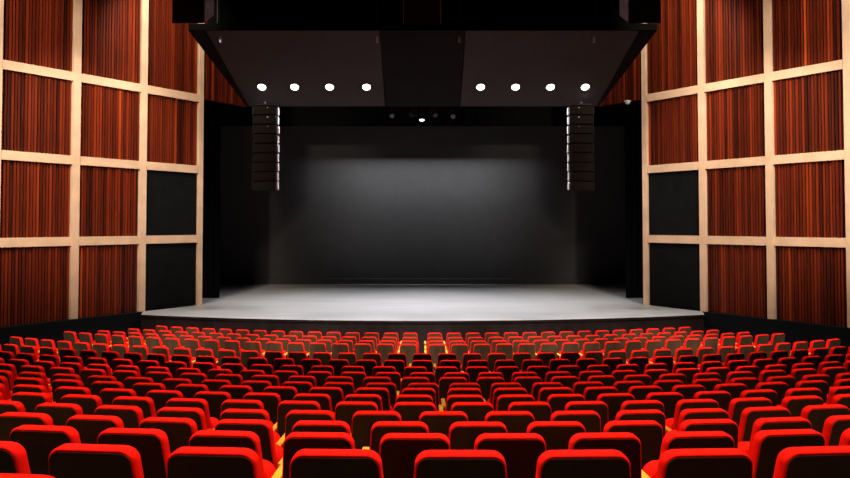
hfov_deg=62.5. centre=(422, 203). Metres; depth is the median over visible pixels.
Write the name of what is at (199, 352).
seat
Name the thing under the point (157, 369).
seat
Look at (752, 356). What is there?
seat
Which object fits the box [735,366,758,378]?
seat
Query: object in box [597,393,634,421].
seat
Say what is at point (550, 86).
recessed light
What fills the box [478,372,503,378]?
seat
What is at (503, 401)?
seat
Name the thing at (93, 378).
seat
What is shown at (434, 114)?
spotlight
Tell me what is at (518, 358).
seat
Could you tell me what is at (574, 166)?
grille
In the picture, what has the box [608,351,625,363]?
seat
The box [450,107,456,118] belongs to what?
spotlight
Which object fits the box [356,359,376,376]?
seat
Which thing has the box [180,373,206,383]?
seat
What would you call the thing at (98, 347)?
seat
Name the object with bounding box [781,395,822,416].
seat
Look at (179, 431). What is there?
seat
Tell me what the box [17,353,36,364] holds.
seat
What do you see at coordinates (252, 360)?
seat
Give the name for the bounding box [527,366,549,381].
seat
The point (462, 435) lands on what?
seat
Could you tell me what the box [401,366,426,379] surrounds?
seat
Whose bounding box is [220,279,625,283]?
baseboard
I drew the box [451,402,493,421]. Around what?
seat
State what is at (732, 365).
seat
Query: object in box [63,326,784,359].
rows
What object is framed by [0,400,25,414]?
seat
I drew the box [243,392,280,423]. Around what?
seat
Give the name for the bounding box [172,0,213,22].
loudspeaker
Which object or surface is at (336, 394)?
seat
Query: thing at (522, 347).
seat
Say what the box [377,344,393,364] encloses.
seat
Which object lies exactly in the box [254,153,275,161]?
grille
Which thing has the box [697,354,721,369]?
seat
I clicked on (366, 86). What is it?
recessed light
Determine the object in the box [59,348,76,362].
seat
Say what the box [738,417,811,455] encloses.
seat
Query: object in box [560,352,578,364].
seat
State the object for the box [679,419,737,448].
seat
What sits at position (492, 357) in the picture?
seat
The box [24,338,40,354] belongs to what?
seat
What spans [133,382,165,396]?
seat
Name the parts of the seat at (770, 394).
backrest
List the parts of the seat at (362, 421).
backrest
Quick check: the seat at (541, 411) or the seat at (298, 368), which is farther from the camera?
the seat at (298, 368)
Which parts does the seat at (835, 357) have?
backrest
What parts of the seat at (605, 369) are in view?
backrest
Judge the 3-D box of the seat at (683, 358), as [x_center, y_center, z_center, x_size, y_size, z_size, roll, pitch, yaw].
[5.403,3.595,14.548,0.542,0.950,0.426,0,-2,-11]
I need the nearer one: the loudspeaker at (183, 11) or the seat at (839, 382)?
the seat at (839, 382)
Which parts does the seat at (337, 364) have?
backrest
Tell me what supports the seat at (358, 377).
on the floor
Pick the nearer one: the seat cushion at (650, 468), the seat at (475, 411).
the seat cushion at (650, 468)
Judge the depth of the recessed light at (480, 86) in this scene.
25.59 m
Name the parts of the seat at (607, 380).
backrest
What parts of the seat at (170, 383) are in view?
backrest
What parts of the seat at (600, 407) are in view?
backrest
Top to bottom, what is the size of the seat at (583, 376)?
0.950 m
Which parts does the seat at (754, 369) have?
backrest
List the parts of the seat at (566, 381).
backrest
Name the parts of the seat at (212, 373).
backrest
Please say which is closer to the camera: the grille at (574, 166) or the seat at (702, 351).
the seat at (702, 351)
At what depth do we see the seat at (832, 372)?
10.93 m
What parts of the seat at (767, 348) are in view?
backrest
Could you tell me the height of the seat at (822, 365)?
0.950 m
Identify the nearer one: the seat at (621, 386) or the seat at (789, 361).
the seat at (621, 386)
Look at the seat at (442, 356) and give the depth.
15.41 m
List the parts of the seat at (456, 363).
backrest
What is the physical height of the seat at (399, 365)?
0.950 m
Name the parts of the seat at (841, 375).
backrest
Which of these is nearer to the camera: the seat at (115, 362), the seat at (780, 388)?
the seat at (780, 388)
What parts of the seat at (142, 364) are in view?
backrest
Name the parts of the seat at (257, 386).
backrest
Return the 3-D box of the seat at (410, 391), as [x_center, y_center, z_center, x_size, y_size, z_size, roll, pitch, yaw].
[-0.078,2.688,8.547,0.542,0.950,0.426,0,-2,1]
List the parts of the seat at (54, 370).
backrest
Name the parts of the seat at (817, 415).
backrest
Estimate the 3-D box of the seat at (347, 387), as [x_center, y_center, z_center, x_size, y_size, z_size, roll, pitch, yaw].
[-1.134,2.844,9.432,0.542,0.950,0.426,0,-2,3]
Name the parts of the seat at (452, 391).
backrest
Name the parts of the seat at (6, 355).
backrest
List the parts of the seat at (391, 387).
backrest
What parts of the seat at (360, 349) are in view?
backrest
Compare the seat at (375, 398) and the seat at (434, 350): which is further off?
the seat at (434, 350)
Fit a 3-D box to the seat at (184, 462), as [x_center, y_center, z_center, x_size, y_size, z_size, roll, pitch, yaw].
[-0.967,1.585,3.315,0.542,0.950,0.426,0,-2,4]
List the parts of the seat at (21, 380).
backrest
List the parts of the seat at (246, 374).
backrest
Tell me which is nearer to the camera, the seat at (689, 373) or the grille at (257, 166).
the seat at (689, 373)
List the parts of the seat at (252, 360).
backrest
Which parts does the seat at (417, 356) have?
backrest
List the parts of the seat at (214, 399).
backrest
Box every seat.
[0,351,14,363]
[0,363,17,378]
[0,370,13,389]
[0,376,12,398]
[0,383,10,400]
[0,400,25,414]
[0,412,53,440]
[0,441,30,473]
[0,473,54,477]
[3,344,19,358]
[8,359,29,375]
[9,336,23,352]
[10,425,80,474]
[11,392,51,412]
[12,384,55,402]
[14,377,52,399]
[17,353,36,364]
[18,372,51,392]
[20,365,49,383]
[21,345,39,359]
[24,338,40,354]
[33,360,55,377]
[35,403,82,425]
[38,339,57,354]
[38,347,59,360]
[39,354,59,366]
[48,367,74,385]
[49,443,143,477]
[52,373,80,381]
[52,379,83,400]
[55,386,90,402]
[57,341,72,356]
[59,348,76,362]
[59,362,82,376]
[61,394,102,414]
[62,356,86,368]
[66,415,123,443]
[74,342,90,356]
[80,350,98,366]
[80,368,106,387]
[86,357,111,372]
[87,364,111,375]
[87,375,116,394]
[91,381,124,396]
[93,343,109,357]
[94,405,143,427]
[97,428,170,477]
[100,388,136,404]
[101,351,120,368]
[111,359,132,373]
[112,344,128,358]
[112,370,138,384]
[112,396,155,418]
[116,365,140,376]
[124,352,142,365]
[124,377,153,389]
[132,346,148,359]
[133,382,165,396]
[138,360,159,376]
[139,417,197,452]
[145,366,169,372]
[146,371,172,382]
[146,390,182,412]
[147,353,166,366]
[152,347,170,361]
[156,407,212,430]
[162,378,191,389]
[165,361,186,377]
[166,398,218,428]
[167,447,261,477]
[170,348,195,364]
[171,355,192,367]
[175,384,208,397]
[176,368,200,377]
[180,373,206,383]
[189,430,275,477]
[191,349,217,362]
[193,362,214,378]
[194,391,231,420]
[196,356,220,368]
[201,379,231,391]
[208,369,232,378]
[213,399,273,429]
[214,419,282,469]
[215,374,242,384]
[216,349,235,366]
[219,385,252,399]
[220,409,279,443]
[221,356,246,369]
[221,363,243,373]
[240,370,264,381]
[241,350,258,367]
[241,380,271,392]
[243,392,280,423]
[247,357,267,369]
[251,364,273,374]
[251,375,279,385]
[263,386,297,401]
[264,351,282,368]
[271,432,354,477]
[273,370,298,385]
[273,400,320,437]
[274,358,294,371]
[276,410,334,447]
[278,420,350,467]
[280,365,303,375]
[282,381,312,393]
[288,352,306,364]
[288,375,316,386]
[289,449,383,477]
[293,393,334,415]
[301,359,321,375]
[307,343,326,358]
[307,371,331,386]
[309,387,343,412]
[311,365,334,375]
[313,352,331,365]
[323,382,354,398]
[325,376,353,383]
[328,359,348,375]
[331,343,349,358]
[335,401,377,430]
[337,353,356,365]
[341,366,364,373]
[341,372,365,390]
[344,394,382,410]
[351,411,401,448]
[354,343,371,359]
[355,387,392,410]
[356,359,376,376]
[362,353,383,365]
[362,421,428,453]
[363,377,390,386]
[365,382,396,407]
[372,366,395,376]
[375,372,400,394]
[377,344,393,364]
[379,433,450,477]
[384,360,404,377]
[388,353,407,366]
[393,402,435,420]
[395,394,432,403]
[397,377,428,395]
[399,344,416,365]
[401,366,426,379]
[402,388,437,410]
[408,383,439,410]
[409,353,431,365]
[410,372,435,382]
[412,360,432,372]
[414,450,506,477]
[419,411,467,437]
[428,344,445,365]
[433,353,456,370]
[434,360,460,373]
[435,366,457,384]
[438,372,469,385]
[438,377,466,404]
[439,388,481,410]
[441,383,479,410]
[445,395,483,410]
[449,422,507,449]
[451,344,467,365]
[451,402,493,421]
[461,353,481,371]
[461,360,487,371]
[466,366,488,382]
[473,344,490,360]
[474,433,545,477]
[476,377,504,401]
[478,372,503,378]
[483,382,521,403]
[485,411,534,432]
[487,353,505,371]
[489,360,515,371]
[492,387,527,410]
[495,344,512,359]
[496,366,519,382]
[496,394,534,410]
[508,402,550,421]
[511,372,536,381]
[512,353,530,369]
[513,343,534,358]
[514,376,541,394]
[520,359,542,371]
[526,421,585,450]
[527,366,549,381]
[531,382,562,401]
[535,450,630,477]
[536,352,554,366]
[537,387,572,401]
[545,371,570,381]
[547,394,584,414]
[549,359,569,371]
[550,410,600,432]
[551,376,578,388]
[557,365,579,377]
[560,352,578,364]
[564,401,607,432]
[568,432,641,477]
[572,381,603,395]
[576,358,596,371]
[578,371,603,381]
[583,386,617,400]
[584,351,602,364]
[587,365,609,374]
[587,375,614,385]
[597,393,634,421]
[602,358,622,374]
[603,420,662,469]
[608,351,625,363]
[611,370,636,381]
[613,381,643,392]
[614,400,663,420]
[615,409,665,437]
[616,364,638,374]
[623,374,650,385]
[626,350,648,363]
[628,357,647,374]
[628,385,661,399]
[641,363,666,374]
[641,431,734,477]
[644,369,668,385]
[645,392,683,418]
[649,349,670,362]
[653,356,673,372]
[653,380,683,391]
[656,448,752,477]
[658,373,685,384]
[665,399,718,433]
[665,408,728,434]
[669,362,694,373]
[671,384,705,398]
[673,348,692,364]
[675,368,699,384]
[678,355,697,367]
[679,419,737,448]
[691,378,721,390]
[693,372,720,379]
[693,391,730,411]
[696,347,713,363]
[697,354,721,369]
[699,361,721,372]
[705,367,729,383]
[714,383,747,399]
[717,346,733,362]
[722,353,744,366]
[725,371,753,383]
[727,360,748,371]
[728,397,771,427]
[729,377,758,389]
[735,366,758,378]
[737,345,753,359]
[738,406,790,441]
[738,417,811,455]
[740,389,776,406]
[747,352,766,365]
[750,429,824,477]
[752,358,773,373]
[755,382,787,404]
[756,344,772,358]
[759,370,785,382]
[764,364,787,375]
[766,376,795,388]
[769,350,787,364]
[773,446,849,477]
[774,343,790,356]
[777,357,797,374]
[777,387,821,405]
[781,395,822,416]
[787,363,814,375]
[790,341,807,354]
[790,349,808,362]
[790,368,816,383]
[795,380,827,402]
[800,404,849,433]
[801,356,821,370]
[801,374,829,393]
[808,340,824,355]
[810,348,827,361]
[817,361,840,373]
[821,366,845,386]
[822,415,849,445]
[823,386,849,404]
[824,339,840,354]
[824,354,843,366]
[826,379,849,402]
[829,346,846,362]
[829,373,849,389]
[831,394,849,409]
[839,428,849,445]
[844,360,849,372]
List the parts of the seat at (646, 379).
backrest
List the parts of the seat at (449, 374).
backrest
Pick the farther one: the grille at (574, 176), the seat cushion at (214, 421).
the grille at (574, 176)
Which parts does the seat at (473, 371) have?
backrest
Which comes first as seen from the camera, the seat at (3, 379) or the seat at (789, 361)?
the seat at (3, 379)
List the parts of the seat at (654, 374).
backrest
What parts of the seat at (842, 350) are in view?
backrest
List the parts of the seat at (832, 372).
backrest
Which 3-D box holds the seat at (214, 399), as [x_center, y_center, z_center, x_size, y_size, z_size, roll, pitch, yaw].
[-2.334,2.555,7.881,0.542,0.950,0.426,0,-2,6]
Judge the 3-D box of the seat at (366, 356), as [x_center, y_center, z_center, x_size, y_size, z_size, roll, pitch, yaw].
[-1.147,3.779,15.639,0.542,0.950,0.426,0,-2,3]
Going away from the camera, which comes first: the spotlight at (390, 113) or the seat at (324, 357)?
the seat at (324, 357)
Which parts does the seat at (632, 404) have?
backrest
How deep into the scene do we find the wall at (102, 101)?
23.21 m
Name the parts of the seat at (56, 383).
backrest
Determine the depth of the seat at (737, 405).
6.83 m
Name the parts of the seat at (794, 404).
backrest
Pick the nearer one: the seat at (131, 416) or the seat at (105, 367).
the seat at (131, 416)
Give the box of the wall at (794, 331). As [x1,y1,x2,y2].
[702,311,849,353]
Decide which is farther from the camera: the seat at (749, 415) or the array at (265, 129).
the array at (265, 129)
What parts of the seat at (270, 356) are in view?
backrest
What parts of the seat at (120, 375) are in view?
backrest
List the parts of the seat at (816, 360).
backrest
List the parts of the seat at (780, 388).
backrest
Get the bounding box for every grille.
[174,0,201,20]
[253,173,274,180]
[253,182,274,189]
[254,106,275,113]
[254,116,275,123]
[254,125,275,132]
[254,134,275,142]
[254,144,275,151]
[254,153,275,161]
[254,163,275,170]
[571,106,592,113]
[571,116,592,123]
[571,125,592,132]
[571,134,592,142]
[571,144,592,151]
[571,153,592,161]
[571,163,592,170]
[571,173,592,180]
[571,182,592,189]
[631,0,658,20]
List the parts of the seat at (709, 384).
backrest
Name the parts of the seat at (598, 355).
backrest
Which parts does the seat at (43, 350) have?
backrest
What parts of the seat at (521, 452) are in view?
backrest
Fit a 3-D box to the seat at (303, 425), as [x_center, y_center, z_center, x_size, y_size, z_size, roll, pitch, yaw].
[-0.743,2.019,5.108,0.542,0.950,0.426,0,-2,3]
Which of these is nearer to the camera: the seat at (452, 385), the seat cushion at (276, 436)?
the seat cushion at (276, 436)
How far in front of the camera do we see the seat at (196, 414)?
5.90 m
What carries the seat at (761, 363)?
on the floor
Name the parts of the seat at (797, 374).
backrest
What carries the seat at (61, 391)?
on the floor
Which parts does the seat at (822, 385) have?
backrest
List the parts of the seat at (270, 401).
backrest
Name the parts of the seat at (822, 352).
backrest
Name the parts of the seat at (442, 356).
backrest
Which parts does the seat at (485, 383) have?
backrest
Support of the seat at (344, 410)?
on the floor
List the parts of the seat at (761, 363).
backrest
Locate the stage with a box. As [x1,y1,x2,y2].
[141,284,703,352]
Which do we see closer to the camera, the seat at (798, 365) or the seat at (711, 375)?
the seat at (711, 375)
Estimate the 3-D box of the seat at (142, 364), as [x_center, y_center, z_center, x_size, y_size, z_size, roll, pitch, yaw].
[-5.112,3.396,13.208,0.542,0.950,0.426,0,-2,12]
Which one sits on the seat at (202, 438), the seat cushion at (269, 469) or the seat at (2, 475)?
the seat cushion at (269, 469)
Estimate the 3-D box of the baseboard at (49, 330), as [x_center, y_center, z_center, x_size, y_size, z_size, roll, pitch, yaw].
[-12.464,4.150,20.353,0.970,1.068,10.492,-1,-2,36]
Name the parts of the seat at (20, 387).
backrest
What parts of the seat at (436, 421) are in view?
backrest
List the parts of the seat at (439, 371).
backrest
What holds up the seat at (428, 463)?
on the floor
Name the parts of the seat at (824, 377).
backrest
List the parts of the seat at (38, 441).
backrest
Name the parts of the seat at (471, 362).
backrest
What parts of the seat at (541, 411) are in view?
backrest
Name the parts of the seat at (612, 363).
backrest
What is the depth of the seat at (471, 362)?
13.87 m
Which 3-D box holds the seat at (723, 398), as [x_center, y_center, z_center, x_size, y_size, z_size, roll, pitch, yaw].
[3.159,2.555,7.895,0.542,0.950,0.426,0,-2,-6]
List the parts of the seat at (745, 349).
backrest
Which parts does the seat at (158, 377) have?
backrest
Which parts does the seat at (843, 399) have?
backrest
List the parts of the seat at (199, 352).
backrest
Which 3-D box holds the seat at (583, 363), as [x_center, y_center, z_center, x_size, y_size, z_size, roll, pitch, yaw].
[3.240,3.585,14.212,0.542,0.950,0.426,0,-2,-6]
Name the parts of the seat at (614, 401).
backrest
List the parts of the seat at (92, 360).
backrest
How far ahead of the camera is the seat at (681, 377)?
10.43 m
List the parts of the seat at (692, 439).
armrest, backrest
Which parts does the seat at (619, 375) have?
backrest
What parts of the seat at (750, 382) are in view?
backrest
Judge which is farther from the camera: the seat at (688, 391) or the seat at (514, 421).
the seat at (688, 391)
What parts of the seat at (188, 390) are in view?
backrest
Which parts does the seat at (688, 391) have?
backrest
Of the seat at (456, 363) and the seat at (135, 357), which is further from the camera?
the seat at (135, 357)
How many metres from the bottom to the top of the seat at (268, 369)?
0.950 m
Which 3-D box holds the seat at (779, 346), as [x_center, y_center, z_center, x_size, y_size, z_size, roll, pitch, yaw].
[8.574,3.816,16.936,0.542,0.950,0.426,1,-2,-19]
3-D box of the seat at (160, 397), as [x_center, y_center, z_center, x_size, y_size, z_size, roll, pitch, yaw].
[-2.885,2.557,7.946,0.542,0.950,0.426,0,-2,7]
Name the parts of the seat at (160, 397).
backrest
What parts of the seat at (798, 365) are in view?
backrest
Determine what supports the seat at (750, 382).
on the floor
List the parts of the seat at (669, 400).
backrest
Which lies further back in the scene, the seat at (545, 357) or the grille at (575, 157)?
the grille at (575, 157)
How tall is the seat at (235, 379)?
0.950 m
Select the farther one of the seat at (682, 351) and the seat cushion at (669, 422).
the seat at (682, 351)
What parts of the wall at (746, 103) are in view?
wood panel, post, wood panel, wood panel, black panel, black panel, post, wood panel, wood panel, wood panel, wood panel, post, wood panel, wood panel, wood panel, wood panel, post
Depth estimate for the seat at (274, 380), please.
10.34 m
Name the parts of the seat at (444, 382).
backrest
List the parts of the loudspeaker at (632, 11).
plate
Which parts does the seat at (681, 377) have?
backrest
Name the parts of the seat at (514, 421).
backrest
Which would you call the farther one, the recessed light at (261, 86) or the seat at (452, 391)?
the recessed light at (261, 86)
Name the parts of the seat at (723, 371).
backrest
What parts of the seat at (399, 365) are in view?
backrest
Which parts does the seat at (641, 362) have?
backrest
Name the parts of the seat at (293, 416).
armrest, backrest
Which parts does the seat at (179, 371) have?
backrest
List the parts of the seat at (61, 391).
backrest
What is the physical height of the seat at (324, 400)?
0.950 m
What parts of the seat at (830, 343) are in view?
backrest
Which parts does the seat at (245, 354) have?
backrest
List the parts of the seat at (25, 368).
backrest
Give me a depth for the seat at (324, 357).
15.54 m
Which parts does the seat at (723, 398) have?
backrest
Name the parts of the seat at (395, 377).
backrest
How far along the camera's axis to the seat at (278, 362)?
14.06 m
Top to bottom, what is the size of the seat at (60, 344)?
0.950 m
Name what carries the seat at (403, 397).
on the floor
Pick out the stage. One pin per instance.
(421, 309)
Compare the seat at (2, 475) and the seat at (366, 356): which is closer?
the seat at (2, 475)
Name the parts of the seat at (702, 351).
backrest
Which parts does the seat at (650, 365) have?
backrest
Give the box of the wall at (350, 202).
[220,126,625,278]
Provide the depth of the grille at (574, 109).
25.45 m
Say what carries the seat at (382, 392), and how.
on the floor
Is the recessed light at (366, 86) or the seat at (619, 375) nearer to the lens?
the seat at (619, 375)
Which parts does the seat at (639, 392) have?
backrest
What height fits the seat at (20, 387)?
0.950 m
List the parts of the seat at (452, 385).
armrest, backrest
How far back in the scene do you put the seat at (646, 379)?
10.36 m
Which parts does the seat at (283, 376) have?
backrest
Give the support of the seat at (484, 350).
on the floor
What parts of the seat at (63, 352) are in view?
backrest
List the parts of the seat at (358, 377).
backrest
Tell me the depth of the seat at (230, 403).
6.75 m
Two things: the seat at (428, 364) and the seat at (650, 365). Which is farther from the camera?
the seat at (428, 364)
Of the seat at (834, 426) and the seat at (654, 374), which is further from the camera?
the seat at (654, 374)
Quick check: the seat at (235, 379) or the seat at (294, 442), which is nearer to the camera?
the seat at (294, 442)
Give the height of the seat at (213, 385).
0.950 m
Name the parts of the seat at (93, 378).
backrest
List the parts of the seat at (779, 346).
backrest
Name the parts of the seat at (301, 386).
backrest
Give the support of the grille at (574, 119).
attached to the array at (580, 120)
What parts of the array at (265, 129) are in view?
flying frame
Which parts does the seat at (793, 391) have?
backrest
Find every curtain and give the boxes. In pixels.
[202,100,220,297]
[221,39,623,125]
[624,100,642,297]
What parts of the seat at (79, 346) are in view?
backrest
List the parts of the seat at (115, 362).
backrest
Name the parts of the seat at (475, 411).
backrest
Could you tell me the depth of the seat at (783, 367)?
11.86 m
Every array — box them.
[251,102,279,190]
[567,102,594,190]
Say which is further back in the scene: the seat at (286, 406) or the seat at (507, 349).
the seat at (507, 349)
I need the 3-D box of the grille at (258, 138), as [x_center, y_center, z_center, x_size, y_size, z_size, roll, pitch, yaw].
[-5.728,-2.376,25.396,0.790,0.294,0.026,0,-2,0]
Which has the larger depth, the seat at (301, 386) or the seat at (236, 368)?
the seat at (236, 368)
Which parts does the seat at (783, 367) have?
backrest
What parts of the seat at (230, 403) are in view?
backrest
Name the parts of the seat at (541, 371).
backrest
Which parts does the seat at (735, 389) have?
backrest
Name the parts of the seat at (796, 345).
backrest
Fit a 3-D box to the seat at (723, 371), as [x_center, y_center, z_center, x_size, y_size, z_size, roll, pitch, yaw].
[4.870,3.207,11.828,0.542,0.950,0.426,0,-2,-10]
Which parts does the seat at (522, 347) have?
backrest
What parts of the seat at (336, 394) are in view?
backrest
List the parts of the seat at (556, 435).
backrest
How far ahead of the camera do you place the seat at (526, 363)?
13.93 m
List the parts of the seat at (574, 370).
backrest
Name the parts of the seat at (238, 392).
backrest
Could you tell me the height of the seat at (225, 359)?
0.950 m
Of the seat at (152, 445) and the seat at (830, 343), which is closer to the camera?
the seat at (152, 445)
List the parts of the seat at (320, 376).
backrest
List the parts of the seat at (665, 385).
backrest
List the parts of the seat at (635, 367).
backrest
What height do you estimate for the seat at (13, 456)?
0.950 m
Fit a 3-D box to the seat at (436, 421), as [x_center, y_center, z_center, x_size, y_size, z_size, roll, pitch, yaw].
[0.143,2.207,5.967,0.542,0.950,0.426,0,-2,0]
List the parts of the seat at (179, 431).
backrest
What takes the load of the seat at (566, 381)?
on the floor
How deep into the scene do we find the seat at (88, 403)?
6.95 m
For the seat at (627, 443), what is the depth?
4.02 m
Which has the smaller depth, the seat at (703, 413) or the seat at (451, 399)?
the seat at (703, 413)
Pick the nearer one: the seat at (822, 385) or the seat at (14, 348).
the seat at (822, 385)
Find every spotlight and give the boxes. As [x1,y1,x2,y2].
[388,107,394,117]
[409,107,416,116]
[419,112,424,120]
[430,107,437,117]
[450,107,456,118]
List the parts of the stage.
socket plate, edge trim, socket plate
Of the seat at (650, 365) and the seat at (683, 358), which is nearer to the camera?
the seat at (650, 365)
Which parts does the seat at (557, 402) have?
backrest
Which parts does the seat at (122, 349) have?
backrest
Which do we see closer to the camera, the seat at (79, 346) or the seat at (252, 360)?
the seat at (252, 360)
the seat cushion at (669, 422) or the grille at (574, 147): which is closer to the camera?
the seat cushion at (669, 422)
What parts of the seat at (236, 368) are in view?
backrest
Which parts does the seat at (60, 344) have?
backrest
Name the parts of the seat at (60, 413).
backrest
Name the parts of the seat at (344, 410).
backrest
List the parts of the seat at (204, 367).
backrest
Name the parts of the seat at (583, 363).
backrest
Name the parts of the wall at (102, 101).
post, wood panel, wood panel, wood panel, wood panel, post, wood panel, wood panel, wood panel, wood panel, post, black panel, black panel, wood panel, wood panel, post, wood panel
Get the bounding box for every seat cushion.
[210,417,218,428]
[263,460,275,477]
[273,431,279,443]
[275,444,282,462]
[643,460,657,477]
[665,418,673,428]
[738,442,749,454]
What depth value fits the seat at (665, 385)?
9.37 m
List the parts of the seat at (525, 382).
backrest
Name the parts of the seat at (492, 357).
backrest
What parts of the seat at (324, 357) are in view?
backrest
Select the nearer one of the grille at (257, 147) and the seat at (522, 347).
the seat at (522, 347)
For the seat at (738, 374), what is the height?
0.950 m
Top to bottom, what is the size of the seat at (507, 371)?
0.950 m
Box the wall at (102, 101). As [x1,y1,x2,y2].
[0,0,248,326]
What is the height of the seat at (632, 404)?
0.950 m
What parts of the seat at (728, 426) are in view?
backrest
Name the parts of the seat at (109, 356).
backrest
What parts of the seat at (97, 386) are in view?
backrest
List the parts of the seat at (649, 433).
backrest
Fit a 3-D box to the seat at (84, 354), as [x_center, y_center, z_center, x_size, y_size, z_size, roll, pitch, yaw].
[-7.143,3.612,15.159,0.542,0.950,0.426,0,-2,17]
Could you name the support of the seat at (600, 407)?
on the floor
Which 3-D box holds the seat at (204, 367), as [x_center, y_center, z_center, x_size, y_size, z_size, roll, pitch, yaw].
[-4.022,3.390,12.997,0.542,0.950,0.426,0,-2,10]
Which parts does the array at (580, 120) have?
flying frame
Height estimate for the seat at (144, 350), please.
0.950 m
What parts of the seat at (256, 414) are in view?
backrest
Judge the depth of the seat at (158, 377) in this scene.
10.57 m
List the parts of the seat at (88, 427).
backrest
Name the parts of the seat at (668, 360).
backrest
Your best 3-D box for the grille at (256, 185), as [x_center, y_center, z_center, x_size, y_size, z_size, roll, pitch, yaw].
[-5.708,-0.640,25.201,0.790,0.292,0.057,0,-2,0]
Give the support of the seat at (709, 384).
on the floor
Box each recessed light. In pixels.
[257,83,266,90]
[290,83,299,90]
[325,83,334,90]
[361,83,370,90]
[476,83,485,90]
[510,83,520,90]
[545,83,555,90]
[580,83,589,90]
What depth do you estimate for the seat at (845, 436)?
4.16 m
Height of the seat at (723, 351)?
0.950 m
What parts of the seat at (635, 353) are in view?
backrest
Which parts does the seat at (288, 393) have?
backrest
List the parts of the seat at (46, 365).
backrest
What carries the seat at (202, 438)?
on the floor
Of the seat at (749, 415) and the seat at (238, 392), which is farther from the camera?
the seat at (238, 392)
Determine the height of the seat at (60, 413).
0.950 m
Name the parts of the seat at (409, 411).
backrest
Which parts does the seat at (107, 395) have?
backrest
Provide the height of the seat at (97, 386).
0.950 m
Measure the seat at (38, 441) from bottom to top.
0.950 m
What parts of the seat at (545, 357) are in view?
backrest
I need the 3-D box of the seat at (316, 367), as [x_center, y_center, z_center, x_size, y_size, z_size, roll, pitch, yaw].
[-1.821,3.382,12.717,0.542,0.950,0.426,0,-2,5]
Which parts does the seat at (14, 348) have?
backrest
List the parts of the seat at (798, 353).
backrest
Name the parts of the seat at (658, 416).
backrest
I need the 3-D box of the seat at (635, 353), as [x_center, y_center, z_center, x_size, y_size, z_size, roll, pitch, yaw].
[4.865,3.789,15.992,0.542,0.950,0.426,0,-2,-10]
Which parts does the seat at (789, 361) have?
backrest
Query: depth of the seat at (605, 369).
12.59 m
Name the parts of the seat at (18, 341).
backrest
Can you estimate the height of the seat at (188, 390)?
0.950 m
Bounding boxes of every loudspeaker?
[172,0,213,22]
[619,0,660,22]
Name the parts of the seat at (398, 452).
backrest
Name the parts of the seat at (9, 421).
backrest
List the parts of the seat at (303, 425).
backrest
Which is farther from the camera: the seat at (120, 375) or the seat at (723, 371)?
the seat at (723, 371)
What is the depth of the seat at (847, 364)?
12.24 m
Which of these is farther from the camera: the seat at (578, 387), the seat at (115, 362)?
the seat at (115, 362)
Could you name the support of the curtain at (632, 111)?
on the stage
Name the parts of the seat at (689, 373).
backrest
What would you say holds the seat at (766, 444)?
on the floor
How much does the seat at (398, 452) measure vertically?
0.950 m
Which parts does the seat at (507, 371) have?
backrest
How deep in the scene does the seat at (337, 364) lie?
13.95 m
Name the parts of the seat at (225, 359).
backrest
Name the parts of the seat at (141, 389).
backrest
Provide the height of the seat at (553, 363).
0.950 m
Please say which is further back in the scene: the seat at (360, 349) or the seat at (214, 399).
the seat at (360, 349)
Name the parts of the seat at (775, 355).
backrest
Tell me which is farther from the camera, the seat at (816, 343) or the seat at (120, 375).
the seat at (816, 343)
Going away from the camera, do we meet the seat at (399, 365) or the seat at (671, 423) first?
the seat at (671, 423)
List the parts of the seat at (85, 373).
backrest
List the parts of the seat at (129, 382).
backrest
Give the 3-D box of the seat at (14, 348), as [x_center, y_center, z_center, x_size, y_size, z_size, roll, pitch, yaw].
[-9.238,3.633,15.892,0.542,0.950,0.426,-1,-2,22]
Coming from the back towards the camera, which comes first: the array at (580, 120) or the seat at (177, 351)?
the array at (580, 120)
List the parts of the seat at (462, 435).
backrest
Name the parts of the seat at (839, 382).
backrest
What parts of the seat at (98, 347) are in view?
backrest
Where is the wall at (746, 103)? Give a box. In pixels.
[599,0,849,327]
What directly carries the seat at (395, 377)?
on the floor
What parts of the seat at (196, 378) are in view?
backrest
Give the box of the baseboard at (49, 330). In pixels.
[0,311,142,350]
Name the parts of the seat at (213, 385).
backrest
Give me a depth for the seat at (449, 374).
11.24 m
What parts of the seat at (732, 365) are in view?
backrest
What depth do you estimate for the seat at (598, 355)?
15.65 m
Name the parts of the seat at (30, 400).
backrest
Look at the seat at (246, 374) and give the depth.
11.44 m
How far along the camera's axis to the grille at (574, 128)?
25.41 m
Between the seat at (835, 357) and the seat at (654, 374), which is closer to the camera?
the seat at (654, 374)
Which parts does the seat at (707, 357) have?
backrest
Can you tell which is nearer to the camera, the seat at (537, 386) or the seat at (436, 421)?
the seat at (436, 421)
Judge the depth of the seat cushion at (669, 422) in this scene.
7.02 m
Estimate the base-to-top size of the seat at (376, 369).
0.950 m
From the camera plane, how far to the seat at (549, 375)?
11.30 m
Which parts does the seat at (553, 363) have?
backrest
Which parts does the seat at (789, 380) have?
backrest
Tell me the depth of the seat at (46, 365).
12.19 m
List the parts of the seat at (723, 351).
backrest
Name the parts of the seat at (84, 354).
backrest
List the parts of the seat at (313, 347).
backrest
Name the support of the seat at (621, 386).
on the floor
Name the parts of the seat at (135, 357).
backrest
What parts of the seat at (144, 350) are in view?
backrest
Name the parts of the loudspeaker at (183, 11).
plate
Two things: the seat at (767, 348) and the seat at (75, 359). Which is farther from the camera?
the seat at (767, 348)
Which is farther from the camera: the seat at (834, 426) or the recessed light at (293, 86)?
the recessed light at (293, 86)
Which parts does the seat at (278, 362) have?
backrest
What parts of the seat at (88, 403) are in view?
backrest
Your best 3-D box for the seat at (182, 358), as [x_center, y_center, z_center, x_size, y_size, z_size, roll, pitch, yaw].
[-4.994,3.596,14.608,0.542,0.950,0.426,0,-2,12]
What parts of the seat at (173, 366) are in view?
backrest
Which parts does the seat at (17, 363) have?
backrest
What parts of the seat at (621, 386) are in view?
backrest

